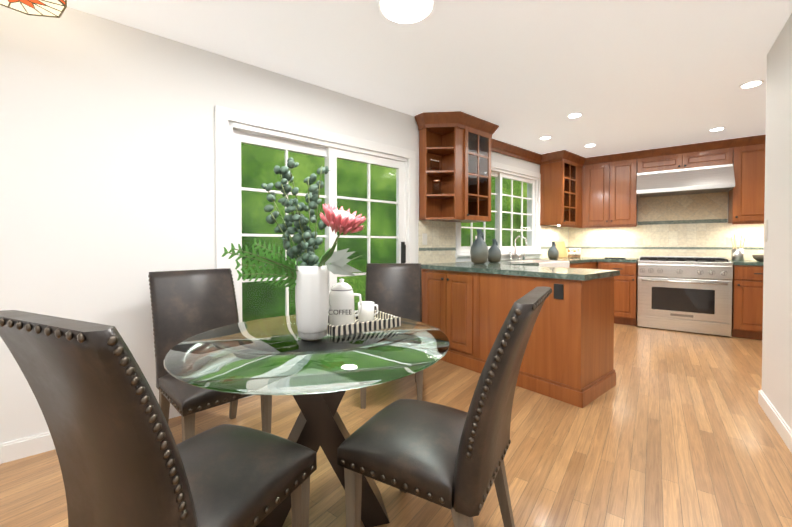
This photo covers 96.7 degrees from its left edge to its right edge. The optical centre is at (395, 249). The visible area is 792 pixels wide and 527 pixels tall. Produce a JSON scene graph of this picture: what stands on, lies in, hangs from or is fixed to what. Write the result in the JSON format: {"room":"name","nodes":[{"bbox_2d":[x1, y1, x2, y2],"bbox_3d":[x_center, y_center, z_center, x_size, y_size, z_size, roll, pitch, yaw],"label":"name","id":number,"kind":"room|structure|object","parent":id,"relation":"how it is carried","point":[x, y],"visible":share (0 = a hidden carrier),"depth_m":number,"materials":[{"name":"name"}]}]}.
{"room":"kitchen","nodes":[
{"label":"kitchen","id":0,"kind":"room"},
{"bbox_2d":[0,5,539,443],"bbox_3d":[0.385,-0.154,3.925,6.696,2.470,0.150,-1,1,-40],"label":"wall","id":1,"kind":"structure","parent":0,"point":[107,166],"depth_m":2.10,"materials":[{"name":"white paint"}]},
{"bbox_2d":[0,403,180,463],"bbox_3d":[-1.651,1.048,2.144,1.025,0.100,0.014,-1,1,-40],"label":"baseboard","id":2,"kind":"structure","parent":1,"relation":"attached to","point":[26,447],"depth_m":1.88,"materials":[{"name":"white wood"}]},
{"bbox_2d":[215,105,415,404],"bbox_3d":[-0.572,0.036,3.111,1.890,2.095,0.185,-1,1,-40],"label":"door frame","id":3,"kind":"structure","parent":1,"relation":"attached to","point":[231,136],"depth_m":2.87,"materials":[{"name":"white wood"}]},
{"bbox_2d":[417,115,494,222],"bbox_3d":[0.671,-0.803,3.830,0.518,0.970,0.790,1,1,36],"label":"upper cabinet","id":4,"kind":"object","parent":1,"relation":"attached to","point":[455,151],"depth_m":3.75,"materials":[{"name":"brown wood"}]},
{"bbox_2d":[418,218,567,263],"bbox_3d":[1.559,-0.104,4.798,3.436,0.555,0.010,-1,1,-40],"label":"backsplash","id":5,"kind":"structure","parent":1,"relation":"attached to","point":[440,247],"depth_m":3.95,"materials":[{"name":"tile"}]},
{"bbox_2d":[422,233,476,244],"bbox_3d":[0.651,-0.116,4.035,0.965,0.130,0.005,-1,1,-40],"label":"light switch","id":6,"kind":"object","parent":5,"relation":"attached to","point":[424,238],"visible":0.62,"depth_m":3.74,"materials":[{"name":"white plastic"}]},
{"bbox_2d":[455,161,542,261],"bbox_3d":[1.395,-0.503,4.727,1.950,1.265,0.200,-1,1,-40],"label":"window","id":7,"kind":"structure","parent":1,"relation":"in","point":[532,180],"depth_m":4.90,"materials":[{"name":"white wood"}]},
{"bbox_2d":[539,155,582,226],"bbox_3d":[2.527,-0.840,5.375,0.478,0.940,0.756,1,1,36],"label":"upper cabinet","id":8,"kind":"object","parent":1,"relation":"attached to","point":[561,189],"depth_m":5.19,"materials":[{"name":"brown wood"}]},
{"bbox_2d":[0,323,791,526],"bbox_3d":[1.330,1.130,1.965,5.694,0.060,8.877,1,1,36],"label":"floor","id":9,"kind":"structure","parent":0,"point":[672,428],"depth_m":1.92,"materials":[{"name":"brown wood"}]},
{"bbox_2d":[0,310,316,526],"bbox_3d":[-0.626,0.629,1.038,0.471,0.970,0.670,0,1,24],"label":"chair","id":10,"kind":"object","parent":9,"relation":"on","point":[125,460],"visible":1,"depth_m":0.82,"materials":[{"name":"leather"}]},
{"bbox_2d":[148,268,271,441],"bbox_3d":[-1.064,0.615,2.017,0.670,0.970,0.471,1,1,44],"label":"chair","id":11,"kind":"object","parent":9,"relation":"on","point":[186,304],"visible":0.73,"depth_m":2.04,"materials":[{"name":"leather"}]},
{"bbox_2d":[164,313,449,526],"bbox_3d":[-0.316,0.733,1.445,1.060,0.750,1.060,0,1,-15],"label":"table","id":12,"kind":"object","parent":9,"relation":"on","point":[316,379],"visible":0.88,"depth_m":1.28,"materials":[{"name":"clear glass"}]},
{"bbox_2d":[221,157,368,340],"bbox_3d":[-0.378,-0.004,1.430,0.511,0.723,0.522,1,1,36],"label":"vase","id":13,"kind":"object","parent":12,"relation":"on","point":[309,273],"visible":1,"depth_m":1.39,"materials":[{"name":"white ceramic"}]},
{"bbox_2d":[326,278,400,336],"bbox_3d":[-0.188,0.241,1.635,0.351,0.227,0.230,-1,1,-34],"label":"tray","id":14,"kind":"object","parent":12,"relation":"on","point":[344,318],"visible":0.94,"depth_m":1.56,"materials":[{"name":"white ceramic"}]},
{"bbox_2d":[329,278,377,325],"bbox_3d":[-0.206,0.236,1.633,0.320,0.218,0.133,-1,1,-34],"label":"pot","id":15,"kind":"object","parent":14,"relation":"on","point":[341,296],"depth_m":1.56,"materials":[{"name":"white ceramic"}]},
{"bbox_2d":[360,263,422,408],"bbox_3d":[-0.025,0.604,2.715,0.471,0.970,0.670,0,1,1],"label":"chair","id":16,"kind":"object","parent":9,"relation":"on","point":[394,289],"visible":0.48,"depth_m":2.90,"materials":[{"name":"leather"}]},
{"bbox_2d":[337,286,551,526],"bbox_3d":[0.189,0.625,1.304,0.670,0.970,0.471,0,1,30],"label":"chair","id":17,"kind":"object","parent":9,"relation":"on","point":[451,458],"visible":1,"depth_m":1.16,"materials":[{"name":"leather"}]},
{"bbox_2d":[421,263,638,407],"bbox_3d":[1.826,0.622,4.348,1.792,0.885,3.719,1,1,36],"label":"base cabinet","id":18,"kind":"object","parent":9,"relation":"on","point":[568,356],"depth_m":2.75,"materials":[{"name":"brown wood"}]},
{"bbox_2d":[421,255,638,282],"bbox_3d":[1.823,0.160,4.337,1.807,0.040,3.768,1,1,36],"label":"countertop","id":19,"kind":"structure","parent":18,"relation":"on","point":[589,270],"depth_m":3.24,"materials":[{"name":"stone"}]},
{"bbox_2d":[470,229,487,263],"bbox_3d":[0.895,-0.038,3.785,0.190,0.370,0.190,-1,1,-40],"label":"vase","id":20,"kind":"object","parent":19,"relation":"on","point":[479,251],"visible":1,"depth_m":3.72,"materials":[{"name":"ceramic"}]},
{"bbox_2d":[488,239,500,262],"bbox_3d":[1.134,0.008,4.062,0.160,0.270,0.160,-1,1,-40],"label":"jug","id":21,"kind":"object","parent":19,"relation":"on","point":[494,253],"visible":0.98,"depth_m":4.01,"materials":[{"name":"ceramic"}]},
{"bbox_2d":[508,235,526,259],"bbox_3d":[1.683,-0.031,4.716,0.385,0.330,0.194,-1,1,-40],"label":"faucet","id":22,"kind":"object","parent":19,"relation":"on","point":[511,254],"depth_m":4.74,"materials":[{"name":"silver metal"}]},
{"bbox_2d":[503,259,562,262],"bbox_3d":[1.775,0.270,4.484,0.686,0.256,0.861,1,1,36],"label":"sink","id":23,"kind":"object","parent":19,"relation":"in","point":[510,260],"depth_m":4.68,"materials":[{"name":"white ceramic"}]},
{"bbox_2d":[548,241,558,258],"bbox_3d":[2.218,0.005,4.963,0.150,0.250,0.150,-1,1,-40],"label":"jug","id":24,"kind":"object","parent":19,"relation":"on","point":[553,251],"visible":0.98,"depth_m":4.92,"materials":[{"name":"ceramic"}]},
{"bbox_2d":[555,241,567,257],"bbox_3d":[2.607,-0.009,5.575,0.340,0.257,0.072,-1,1,-40],"label":"cutting board","id":25,"kind":"object","parent":19,"relation":"on","point":[560,247],"visible":0.67,"depth_m":5.58,"materials":[{"name":"beige wood"}]},
{"bbox_2d":[568,248,580,257],"bbox_3d":[2.747,0.048,5.423,0.227,0.149,0.103,0,1,-26],"label":"copper canisters","id":26,"kind":"object","parent":19,"relation":"on","point":[574,252],"visible":0.96,"depth_m":5.39,"materials":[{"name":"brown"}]},
{"bbox_2d":[604,257,625,258],"bbox_3d":[3.218,0.118,5.169,0.260,0.017,0.140,1,1,36],"label":"tray","id":27,"kind":"object","parent":19,"relation":"on","point":[614,258],"visible":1,"depth_m":5.17,"materials":[{"name":"black"}]},
{"bbox_2d":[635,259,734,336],"bbox_3d":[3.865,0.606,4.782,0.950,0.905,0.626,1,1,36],"label":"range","id":28,"kind":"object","parent":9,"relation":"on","point":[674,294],"depth_m":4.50,"materials":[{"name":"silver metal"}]},
{"bbox_2d":[683,259,726,262],"bbox_3d":[3.857,0.141,4.765,0.910,0.006,0.495,1,1,36],"label":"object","id":29,"kind":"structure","parent":28,"relation":"on","point":[684,260],"depth_m":4.45,"materials":[{"name":"silver metal"}]},
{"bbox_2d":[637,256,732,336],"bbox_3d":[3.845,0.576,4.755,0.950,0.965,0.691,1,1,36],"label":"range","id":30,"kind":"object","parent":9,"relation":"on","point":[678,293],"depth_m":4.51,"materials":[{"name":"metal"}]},
{"bbox_2d":[735,263,763,339],"bbox_3d":[4.444,0.622,4.367,0.451,0.885,0.631,1,1,36],"label":"base cabinet","id":31,"kind":"object","parent":9,"relation":"on","point":[748,276],"depth_m":4.18,"materials":[{"name":"brown wood"}]},
{"bbox_2d":[727,259,763,262],"bbox_3d":[4.982,0.165,3.967,1.792,0.040,0.628,1,1,36],"label":"countertop","id":32,"kind":"structure","parent":31,"relation":"on","point":[728,261],"depth_m":4.31,"materials":[{"name":"stone"}]},
{"bbox_2d":[731,234,744,260],"bbox_3d":[4.396,-0.035,4.525,0.130,0.343,0.154,1,1,36],"label":"utensil crock","id":33,"kind":"object","parent":32,"relation":"on","point":[737,255],"visible":1,"depth_m":4.49,"materials":[{"name":"metal"}]},
{"bbox_2d":[752,255,763,260],"bbox_3d":[4.510,0.099,4.344,0.170,0.080,0.170,1,1,36],"label":"bowl","id":34,"kind":"object","parent":32,"relation":"on","point":[758,257],"visible":0.56,"depth_m":4.32,"materials":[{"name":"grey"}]},
{"bbox_2d":[67,0,791,157],"bbox_3d":[1.330,-1.399,1.928,5.694,0.080,8.877,1,1,36],"label":"ceiling","id":35,"kind":"structure","parent":0,"point":[623,76],"depth_m":2.47,"materials":[{"name":"white paint"}]},
{"bbox_2d":[0,0,66,17],"bbox_3d":[-1.660,-1.234,1.528,0.318,0.238,0.318,1,1,36],"label":"ceiling fixture","id":36,"kind":"object","parent":35,"relation":"hanging from","point":[51,8],"visible":1,"depth_m":1.62,"materials":[{"name":"brown"}]},
{"bbox_2d":[378,0,434,23],"bbox_3d":[0.057,-1.341,1.922,0.310,0.036,0.310,1,1,36],"label":"ceiling light","id":37,"kind":"object","parent":35,"relation":"attached to","point":[405,11],"visible":1,"depth_m":1.95,"materials":[{"name":"white glass"}]},
{"bbox_2d":[539,136,551,139],"bbox_3d":[1.856,-1.392,4.372,0.150,0.006,0.150,1,1,36],"label":"recessed light","id":38,"kind":"object","parent":35,"relation":"in","point":[544,137],"visible":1,"depth_m":4.35,"materials":[{"name":"white"}]},
{"bbox_2d":[566,113,582,117],"bbox_3d":[1.835,-1.381,3.618,0.150,0.006,0.150,1,1,36],"label":"recessed light","id":39,"kind":"object","parent":35,"relation":"in","point":[574,115],"visible":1,"depth_m":3.61,"materials":[{"name":"white"}]},
{"bbox_2d":[584,144,596,146],"bbox_3d":[2.598,-1.397,4.708,0.150,0.006,0.150,1,1,36],"label":"recessed light","id":40,"kind":"object","parent":35,"relation":"in","point":[589,145],"visible":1,"depth_m":4.70,"materials":[{"name":"white"}]},
{"bbox_2d":[708,127,724,131],"bbox_3d":[3.693,-1.388,4.053,0.150,0.006,0.150,1,1,36],"label":"recessed light","id":41,"kind":"object","parent":35,"relation":"in","point":[716,129],"visible":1,"depth_m":4.04,"materials":[{"name":"white"}]},
{"bbox_2d":[739,80,764,88],"bbox_3d":[2.945,-1.371,2.916,0.150,0.006,0.150,1,1,36],"label":"recessed light","id":42,"kind":"object","parent":35,"relation":"in","point":[751,84],"visible":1,"depth_m":2.91,"materials":[{"name":"white"}]},
{"bbox_2d":[568,192,728,242],"bbox_3d":[4.415,-0.173,4.875,4.186,2.460,0.150,1,1,36],"label":"wall","id":43,"kind":"structure","parent":0,"point":[637,219],"depth_m":5.33,"materials":[{"name":"white paint"}]},
{"bbox_2d":[579,159,638,227],"bbox_3d":[3.268,-0.826,5.390,0.699,0.970,0.338,1,1,36],"label":"upper cabinet","id":44,"kind":"object","parent":43,"relation":"attached to","point":[609,197],"depth_m":5.24,"materials":[{"name":"brown wood"}]},
{"bbox_2d":[568,192,763,260],"bbox_3d":[4.392,-0.319,4.791,3.726,0.985,0.010,1,1,36],"label":"backsplash","id":45,"kind":"structure","parent":43,"relation":"attached to","point":[695,225],"depth_m":5.05,"materials":[{"name":"tile"}]},
{"bbox_2d":[737,236,744,244],"bbox_3d":[4.564,-0.130,4.659,0.070,0.120,0.005,1,1,36],"label":"light switch","id":46,"kind":"object","parent":45,"relation":"attached to","point":[738,237],"depth_m":4.66,"materials":[{"name":"white plastic"}]},
{"bbox_2d":[635,143,738,197],"bbox_3d":[3.906,-1.042,4.813,1.000,0.520,0.508,1,1,36],"label":"range hood","id":47,"kind":"object","parent":43,"relation":"attached to","point":[696,170],"depth_m":4.67,"materials":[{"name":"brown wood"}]},
{"bbox_2d":[727,143,764,222],"bbox_3d":[4.524,-0.827,4.469,0.400,0.940,0.338,1,1,36],"label":"upper cabinet","id":48,"kind":"object","parent":43,"relation":"attached to","point":[746,203],"depth_m":4.36,"materials":[{"name":"brown wood"}]},
{"bbox_2d":[762,13,791,429],"bbox_3d":[1.020,-0.104,0.216,0.140,2.460,5.520,1,1,36],"label":"wall","id":49,"kind":"structure","parent":0,"point":[777,340],"depth_m":2.19,"materials":[{"name":"white paint"}]},
{"bbox_2d":[764,220,767,241],"bbox_3d":[2.555,-0.132,2.433,0.006,0.150,0.070,1,1,36],"label":"light switch","id":50,"kind":"object","parent":49,"relation":"attached to","point":[765,229],"visible":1,"depth_m":2.40,"materials":[{"name":"white plastic"}]},
{"bbox_2d":[758,390,791,452],"bbox_3d":[1.077,1.075,0.324,0.154,0.100,5.334,1,1,36],"label":"baseboard","id":51,"kind":"structure","parent":49,"relation":"attached to","point":[781,426],"depth_m":2.15,"materials":[{"name":"white wood"}]},
{"label":"outside","id":52,"kind":"structure","parent":0,"visible":0},
{"bbox_2d":[241,143,526,321],"bbox_3d":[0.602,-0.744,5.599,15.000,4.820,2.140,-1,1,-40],"label":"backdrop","id":53,"kind":"structure","parent":52,"point":[378,218],"depth_m":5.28,"materials":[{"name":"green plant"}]}
]}

